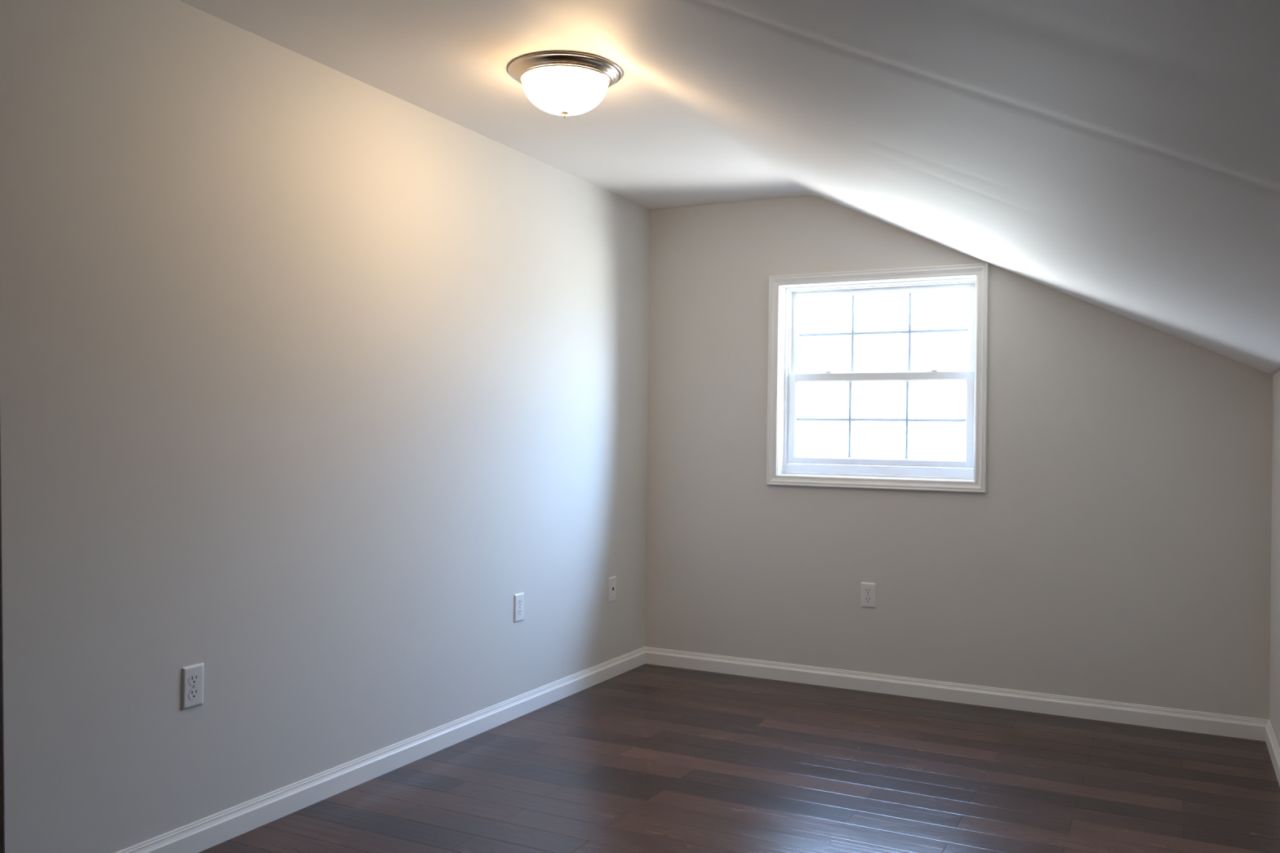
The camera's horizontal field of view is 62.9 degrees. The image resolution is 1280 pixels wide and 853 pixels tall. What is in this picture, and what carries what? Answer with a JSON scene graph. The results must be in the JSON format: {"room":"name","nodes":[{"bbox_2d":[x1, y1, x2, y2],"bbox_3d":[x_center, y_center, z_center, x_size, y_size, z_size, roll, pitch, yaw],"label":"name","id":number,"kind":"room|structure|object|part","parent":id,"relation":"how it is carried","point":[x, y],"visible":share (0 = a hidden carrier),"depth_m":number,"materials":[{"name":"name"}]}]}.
{"room":"empty attic room","nodes":[
{"label":"empty attic room","id":0,"kind":"room"},
{"bbox_2d":[0,0,650,852],"bbox_3d":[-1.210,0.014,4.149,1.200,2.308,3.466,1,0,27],"label":"wall","id":1,"kind":"structure","parent":0,"point":[310,371],"depth_m":3.06,"materials":[{"name":"white paint"}]},
{"bbox_2d":[181,662,204,710],"bbox_3d":[-1.209,0.704,2.833,0.007,0.114,0.070,1,0,27],"label":"wall outlet","id":2,"kind":"object","parent":1,"relation":"attached to","point":[192,681],"visible":1,"depth_m":2.83,"materials":[{"name":"white plastic"}]},
{"bbox_2d":[188,687,199,699],"bbox_3d":[-1.207,0.723,2.832,0.002,0.030,0.035,1,0,27],"label":"receptacle","id":3,"kind":"object","parent":2,"relation":"attached to","point":[193,692],"depth_m":2.83,"materials":[{"name":"white plastic"}]},
{"bbox_2d":[188,673,199,685],"bbox_3d":[-1.206,0.684,2.832,0.001,0.029,0.034,1,0,27],"label":"receptacle","id":4,"kind":"object","parent":2,"relation":"attached to","point":[193,678],"depth_m":2.83,"materials":[{"name":"white plastic"}]},
{"bbox_2d":[115,646,645,852],"bbox_3d":[-0.711,1.129,3.816,0.014,0.082,3.262,1,0,27],"label":"baseboard","id":5,"kind":"structure","parent":1,"relation":"attached to","point":[197,837],"depth_m":3.42,"materials":[{"name":"white paint"}]},
{"bbox_2d":[513,592,524,622],"bbox_3d":[-0.489,0.735,4.250,0.007,0.114,0.070,1,0,27],"label":"wall outlet","id":6,"kind":"object","parent":1,"relation":"attached to","point":[518,607],"visible":1,"depth_m":4.24,"materials":[{"name":"white plastic"}]},
{"bbox_2d":[517,608,522,616],"bbox_3d":[-0.487,0.755,4.248,0.001,0.029,0.034,1,0,27],"label":"receptacle","id":7,"kind":"object","parent":6,"relation":"attached to","point":[519,611],"depth_m":4.25,"materials":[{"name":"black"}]},
{"bbox_2d":[517,599,522,606],"bbox_3d":[-0.487,0.716,4.248,0.001,0.029,0.034,1,0,27],"label":"receptacle","id":8,"kind":"object","parent":6,"relation":"attached to","point":[519,601],"depth_m":4.25,"materials":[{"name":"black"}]},
{"bbox_2d":[608,576,616,601],"bbox_3d":[-0.130,0.770,4.960,0.006,0.114,0.070,1,0,27],"label":"phone jack plate","id":9,"kind":"object","parent":1,"relation":"attached to","point":[612,580],"visible":1,"depth_m":4.95,"materials":[{"name":"white plastic"}]},
{"bbox_2d":[178,0,1279,375],"bbox_3d":[-0.458,-0.759,2.739,4.005,1.022,5.000,1,0,27],"label":"ceiling","id":10,"kind":"structure","parent":0,"point":[1122,157],"depth_m":2.40,"materials":[{"name":"white paint"}]},
{"bbox_2d":[507,50,622,117],"bbox_3d":[-0.235,-1.040,3.280,0.357,0.145,0.357,1,0,27],"label":"ceiling light","id":11,"kind":"object","parent":10,"relation":"attached to","point":[565,83],"visible":1,"depth_m":3.18,"materials":[{"name":"white glass"}]},
{"bbox_3d":[-0.235,-1.034,3.280,0.270,0.100,0.270,1,0,27],"label":"lamp shade","id":12,"kind":"part","parent":11,"relation":"part of","materials":[{"name":"white glass"}]},
{"bbox_2d":[199,663,1279,852],"bbox_3d":[-0.440,1.167,2.703,3.905,0.001,5.000,1,0,27],"label":"floor","id":13,"kind":"structure","parent":0,"point":[644,758],"depth_m":3.48,"materials":[{"name":"brown wood"}]},
{"bbox_2d":[644,195,1272,719],"bbox_3d":[1.324,0.053,4.716,2.805,2.308,0.160,1,0,27],"label":"wall","id":14,"kind":"structure","parent":0,"point":[1116,547],"depth_m":4.52,"materials":[{"name":"white paint"}]},
{"bbox_2d":[860,582,875,608],"bbox_3d":[1.037,0.768,4.758,0.070,0.114,0.007,1,0,27],"label":"wall outlet","id":15,"kind":"object","parent":14,"relation":"attached to","point":[868,594],"visible":1,"depth_m":4.75,"materials":[{"name":"white plastic"}]},
{"bbox_2d":[864,596,871,603],"bbox_3d":[1.036,0.787,4.755,0.034,0.029,0.001,1,0,27],"label":"receptacle","id":16,"kind":"object","parent":15,"relation":"attached to","point":[867,599],"depth_m":4.75,"materials":[{"name":"white plastic"}]},
{"bbox_2d":[864,587,871,594],"bbox_3d":[1.036,0.748,4.755,0.034,0.029,0.001,1,0,27],"label":"receptacle","id":17,"kind":"object","parent":15,"relation":"attached to","point":[867,590],"depth_m":4.76,"materials":[{"name":"white plastic"}]},
{"bbox_2d":[766,262,988,493],"bbox_3d":[1.093,-0.214,4.830,1.000,0.993,0.184,1,0,27],"label":"window","id":18,"kind":"structure","parent":14,"relation":"in","point":[784,467],"depth_m":4.83,"materials":[{"name":"white paint"}]},
{"bbox_3d":[1.106,-0.035,4.862,0.867,0.430,0.028,1,0,27],"label":"sash","id":19,"kind":"part","parent":18,"relation":"part of","materials":[{"name":"white plastic"}]},
{"bbox_2d":[796,381,965,458],"bbox_3d":[1.106,-0.031,4.862,0.799,0.366,0.006,1,0,27],"label":"grille","id":20,"kind":"object","parent":18,"relation":"attached to","point":[850,420],"depth_m":4.90,"materials":[{"name":"grey plastic"}]},
{"bbox_3d":[1.127,-0.435,4.894,0.867,0.430,0.028,1,0,27],"label":"sash","id":21,"kind":"part","parent":18,"relation":"part of","materials":[{"name":"white plastic"}]},
{"bbox_2d":[799,293,968,371],"bbox_3d":[1.127,-0.439,4.894,0.803,0.372,0.006,1,0,27],"label":"grille","id":22,"kind":"object","parent":18,"relation":"attached to","point":[801,295],"depth_m":4.94,"materials":[{"name":"grey plastic"}]},
{"bbox_2d":[644,646,1268,741],"bbox_3d":[1.224,1.162,4.654,2.705,0.082,0.014,1,0,27],"label":"baseboard","id":23,"kind":"structure","parent":14,"relation":"attached to","point":[1209,723],"depth_m":4.53,"materials":[{"name":"white paint"}]},
{"bbox_2d":[1269,371,1279,748],"bbox_3d":[1.391,0.455,1.872,0.100,1.466,5.160,1,0,27],"label":"wall","id":24,"kind":"structure","parent":0,"point":[1274,691],"depth_m":3.87,"materials":[{"name":"white paint"}]},
{"bbox_2d":[1265,720,1279,786],"bbox_3d":[1.295,1.144,1.821,0.014,0.082,5.000,1,0,27],"label":"baseboard","id":25,"kind":"structure","parent":24,"relation":"attached to","point":[1273,746],"depth_m":3.77,"materials":[{"name":"white paint"}]}
]}

